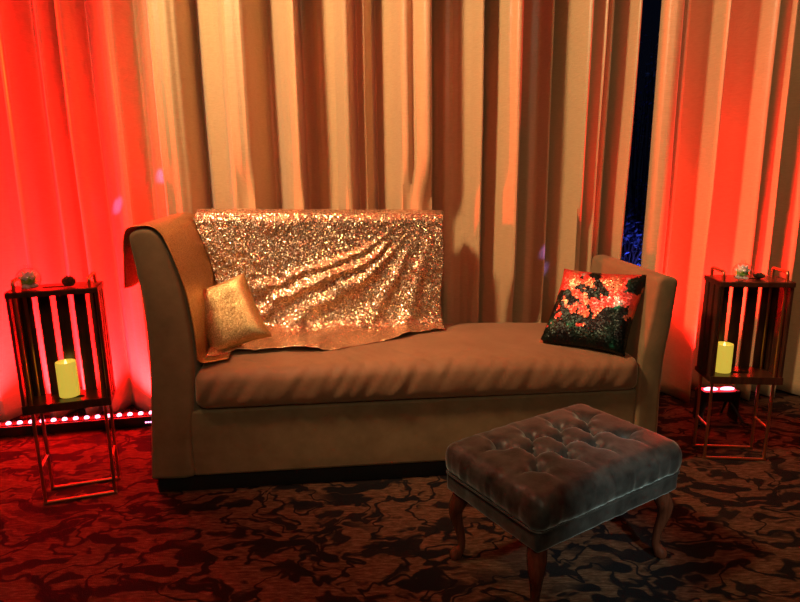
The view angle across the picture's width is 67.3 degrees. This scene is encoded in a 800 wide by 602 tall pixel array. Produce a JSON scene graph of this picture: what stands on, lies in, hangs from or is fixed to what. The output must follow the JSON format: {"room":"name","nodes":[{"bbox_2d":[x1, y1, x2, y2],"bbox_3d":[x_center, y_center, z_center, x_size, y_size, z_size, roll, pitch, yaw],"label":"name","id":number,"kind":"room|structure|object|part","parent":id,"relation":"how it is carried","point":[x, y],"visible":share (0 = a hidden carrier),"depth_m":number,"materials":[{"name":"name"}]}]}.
{"room":"entertainment venue","nodes":[
{"label":"entertainment venue","id":0,"kind":"room"},
{"bbox_2d":[0,389,799,601],"bbox_3d":[0.013,1.193,0.393,9.000,0.100,7.250,-1,12,0],"label":"floor","id":1,"kind":"structure","parent":0,"point":[731,533],"depth_m":2.00,"materials":[{"name":"carpet"}]},
{"bbox_2d":[4,271,120,503],"bbox_3d":[-1.218,0.320,2.216,0.286,0.842,0.142,-5,13,-18],"label":"side table","id":2,"kind":"object","parent":1,"relation":"on","point":[34,398],"visible":0.92,"depth_m":2.21,"materials":[{"name":"orange metal"}]},
{"bbox_2d":[15,270,41,289],"bbox_3d":[-1.285,-0.082,2.077,0.080,0.087,0.080,7,15,30],"label":"glass terrarium","id":3,"kind":"object","parent":2,"relation":"on","point":[28,278],"visible":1,"depth_m":2.06,"materials":[{"name":"white"}]},
{"bbox_3d":[-1.330,0.326,2.183,0.012,0.836,0.124,-5,13,-18],"label":"frame","id":4,"kind":"part","parent":2,"relation":"part of","materials":[{"name":"orange metal"}]},
{"bbox_3d":[-1.200,-0.027,2.073,0.286,0.018,0.006,-5,13,-18],"label":"rail","id":5,"kind":"part","parent":2,"relation":"part of","materials":[{"name":"brown wood"}]},
{"bbox_3d":[-1.196,0.378,2.163,0.286,0.030,0.006,-5,13,-18],"label":"rail","id":6,"kind":"part","parent":2,"relation":"part of","materials":[{"name":"brown wood"}]},
{"bbox_2d":[55,359,79,397],"bbox_3d":[-1.233,0.283,2.230,0.069,0.140,0.069,-1,12,0],"label":"candle","id":7,"kind":"object","parent":2,"relation":"on","point":[66,369],"visible":1,"depth_m":2.21,"materials":[{"name":"yellow wax"}]},
{"bbox_2d":[61,275,75,286],"bbox_3d":[-1.173,-0.071,2.127,0.048,0.041,0.047,-1,12,0],"label":"pinecone","id":8,"kind":"object","parent":2,"relation":"on","point":[69,281],"visible":1,"depth_m":2.12,"materials":[{"name":"brown plant"}]},
{"bbox_3d":[-1.107,0.307,2.254,0.012,0.836,0.124,-5,13,-18],"label":"frame","id":9,"kind":"part","parent":2,"relation":"part of","materials":[{"name":"orange metal"}]},
{"bbox_2d":[0,411,150,436],"bbox_3d":[-1.654,0.584,2.835,0.988,0.068,0.076,-3,13,-10],"label":"led light bar","id":10,"kind":"object","parent":1,"relation":"on","point":[131,419],"visible":0.72,"depth_m":2.83,"materials":[{"name":"black plastic"}]},
{"bbox_2d":[130,217,677,491],"bbox_3d":[0.036,0.151,2.539,2.016,1.004,0.647,-2,13,-6],"label":"sofa","id":11,"kind":"object","parent":1,"relation":"on","point":[394,407],"visible":0.69,"depth_m":2.29,"materials":[{"name":"brown fabric"}]},
{"bbox_3d":[-0.872,0.146,2.457,0.193,0.940,0.620,-2,13,-6],"label":"armrest","id":12,"kind":"part","parent":11,"relation":"part of","materials":[{"name":"brown fabric"}]},
{"bbox_2d":[123,208,444,362],"bbox_3d":[-0.391,-0.100,2.462,1.211,0.537,0.630,-2,13,-6],"label":"throw blanket","id":13,"kind":"object","parent":11,"relation":"on","point":[324,279],"visible":0.86,"depth_m":2.59,"materials":[{"name":"gold metal"}]},
{"bbox_2d":[204,273,270,349],"bbox_3d":[-0.677,0.053,2.382,0.349,0.315,0.163,-1,13,-2],"label":"throw pillow","id":14,"kind":"object","parent":13,"relation":"on","point":[233,317],"visible":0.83,"depth_m":2.33,"materials":[{"name":"gold metal"}]},
{"bbox_3d":[0.050,0.442,2.620,1.730,0.262,0.610,-2,13,-6],"label":"seat frame","id":15,"kind":"part","parent":11,"relation":"part of","materials":[{"name":"brown fabric"}]},
{"bbox_2d":[195,323,637,408],"bbox_3d":[0.065,0.240,2.541,1.692,0.172,0.607,-2,13,-6],"label":"seat cushion","id":16,"kind":"object","parent":11,"relation":"on","point":[458,363],"depth_m":2.29,"materials":[{"name":"brown fabric"}]},
{"bbox_2d":[539,269,646,355],"bbox_3d":[0.786,0.039,2.443,0.402,0.302,0.208,6,14,28],"label":"pillow","id":17,"kind":"object","parent":11,"relation":"on","point":[596,311],"visible":1,"depth_m":2.39,"materials":[{"name":"multicoloured fabric"}]},
{"bbox_3d":[0.970,0.196,2.660,0.139,0.724,0.620,-2,13,-6],"label":"armrest","id":18,"kind":"part","parent":11,"relation":"part of","materials":[{"name":"brown fabric"}]},
{"bbox_2d":[445,404,681,601],"bbox_3d":[0.494,0.606,1.844,0.622,0.410,0.425,-8,15,-31],"label":"ottoman","id":19,"kind":"object","parent":1,"relation":"on","point":[548,479],"visible":1,"depth_m":1.69,"materials":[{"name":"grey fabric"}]},
{"bbox_3d":[0.184,0.688,1.861,0.068,0.250,0.054,2,13,13],"label":"leg","id":20,"kind":"part","parent":19,"relation":"part of","materials":[{"name":"brown wood"}]},
{"bbox_3d":[0.359,0.746,1.589,0.054,0.250,0.068,2,13,13],"label":"leg","id":21,"kind":"part","parent":19,"relation":"part of","materials":[{"name":"brown wood"}]},
{"bbox_2d":[445,404,681,530],"bbox_3d":[0.492,0.465,1.813,0.621,0.121,0.424,-8,15,-31],"label":"cushion","id":22,"kind":"object","parent":19,"relation":"on","point":[562,469],"depth_m":1.69,"materials":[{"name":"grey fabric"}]},
{"bbox_3d":[0.805,0.681,1.862,0.068,0.250,0.054,2,13,13],"label":"leg","id":23,"kind":"part","parent":19,"relation":"part of","materials":[{"name":"brown wood"}]},
{"bbox_2d":[689,386,749,426],"bbox_3d":[1.515,0.488,2.879,0.248,0.168,0.170,-1,13,-2],"label":"led light bar","id":24,"kind":"object","parent":1,"relation":"on","point":[730,394],"visible":0.91,"depth_m":2.84,"materials":[{"name":"black plastic"}]},
{"bbox_3d":[1.433,0.525,2.844,0.015,0.114,0.110,9,16,37],"label":"leg","id":25,"kind":"part","parent":24,"relation":"part of","materials":[{"name":"black plastic"}]},
{"bbox_3d":[1.577,0.506,2.925,0.012,0.113,0.093,3,13,15],"label":"leg","id":26,"kind":"part","parent":24,"relation":"part of","materials":[{"name":"black plastic"}]},
{"bbox_3d":[1.602,0.522,2.850,0.015,0.114,0.110,-12,17,-41],"label":"leg","id":27,"kind":"part","parent":24,"relation":"part of","materials":[{"name":"black plastic"}]},
{"bbox_2d":[692,266,795,460],"bbox_3d":[1.389,0.260,2.465,0.276,0.797,0.162,1,13,6],"label":"side table","id":28,"kind":"object","parent":1,"relation":"on","point":[776,298],"visible":0.97,"depth_m":2.46,"materials":[{"name":"brown wood"}]},
{"bbox_3d":[1.272,0.255,2.478,0.012,0.791,0.124,1,13,6],"label":"frame","id":29,"kind":"part","parent":28,"relation":"part of","materials":[{"name":"brown wood"}]},
{"bbox_2d":[715,341,733,373],"bbox_3d":[1.332,0.228,2.477,0.068,0.126,0.068,-1,12,0],"label":"candle","id":30,"kind":"object","parent":28,"relation":"on","point":[725,349],"visible":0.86,"depth_m":2.45,"materials":[{"name":"yellow wax"}]},
{"bbox_2d":[732,264,752,280],"bbox_3d":[1.339,-0.121,2.349,0.072,0.079,0.072,-9,15,-33],"label":"glass terrarium","id":31,"kind":"object","parent":28,"relation":"on","point":[742,271],"visible":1,"depth_m":2.34,"materials":[{"name":"white"}]},
{"bbox_3d":[1.381,0.318,2.398,0.276,0.030,0.006,1,13,6],"label":"rail","id":32,"kind":"part","parent":28,"relation":"part of","materials":[{"name":"brown wood"}]},
{"bbox_3d":[1.377,-0.062,2.314,0.276,0.018,0.006,1,13,6],"label":"rail","id":33,"kind":"part","parent":28,"relation":"part of","materials":[{"name":"brown wood"}]},
{"bbox_2d":[753,272,765,277],"bbox_3d":[1.425,-0.101,2.384,0.044,0.024,0.044,-1,12,0],"label":"pinecone","id":34,"kind":"object","parent":28,"relation":"on","point":[756,275],"visible":1,"depth_m":2.37,"materials":[{"name":"brown plant"}]},
{"bbox_3d":[1.506,0.257,2.456,0.012,0.791,0.124,1,13,6],"label":"frame","id":35,"kind":"part","parent":28,"relation":"part of","materials":[{"name":"orange metal"}]},
{"label":"outside","id":36,"kind":"structure","parent":0,"visible":0},
{"bbox_2d":[621,223,643,257],"bbox_3d":[3.994,-0.623,8.967,20.000,0.150,10.240,-1,12,0],"label":"ground","id":37,"kind":"structure","parent":36,"point":[623,249],"depth_m":9.86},
{"bbox_2d":[621,208,644,265],"bbox_3d":[2.328,-0.517,5.977,0.778,0.982,0.646,-6,14,-24],"label":"shrub","id":38,"kind":"object","parent":37,"relation":"on","point":[635,260],"visible":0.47,"depth_m":5.97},
{"bbox_2d":[625,33,658,264],"bbox_3d":[2.564,-1.511,6.414,0.664,2.723,0.478,8,15,35],"label":"tree","id":39,"kind":"object","parent":37,"relation":"on","point":[641,202],"visible":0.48,"depth_m":6.44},
{"bbox_3d":[-0.020,-1.822,-0.327,9.400,0.100,7.350,-1,13,0],"label":"ceiling","id":40,"kind":"structure","parent":0,"visible":0},
{"bbox_3d":[0.046,-2.279,2.514,5.342,0.040,0.691,-1,13,0],"label":"rail","id":41,"kind":"object","parent":40,"relation":"attached to","visible":0},
{"bbox_2d":[0,0,166,421],"bbox_3d":[-1.665,-0.826,2.716,1.172,2.848,0.170,-2,13,-7],"label":"curtain","id":42,"kind":"object","parent":41,"relation":"hanging from","point":[81,162],"visible":0.71,"depth_m":2.77,"materials":[{"name":"fabric"}]},
{"bbox_2d":[146,0,523,323],"bbox_3d":[-0.269,-0.850,2.755,1.618,2.848,0.312,-2,13,-5],"label":"curtain","id":43,"kind":"object","parent":41,"relation":"hanging from","point":[263,104],"visible":0.55,"depth_m":2.72,"materials":[{"name":"beige fabric"}]},
{"bbox_2d":[512,0,642,322],"bbox_3d":[0.788,-0.887,2.874,0.617,2.848,0.288,-1,12,0],"label":"curtain","id":44,"kind":"object","parent":41,"relation":"hanging from","point":[580,57],"visible":0.56,"depth_m":2.87,"materials":[{"name":"beige fabric"}]},
{"bbox_2d":[641,0,799,402],"bbox_3d":[1.882,-0.907,2.907,1.430,2.848,0.265,-2,13,-5],"label":"curtain","id":45,"kind":"object","parent":41,"relation":"hanging from","point":[723,189],"visible":0.75,"depth_m":2.88,"materials":[{"name":"fabric"}]}
]}

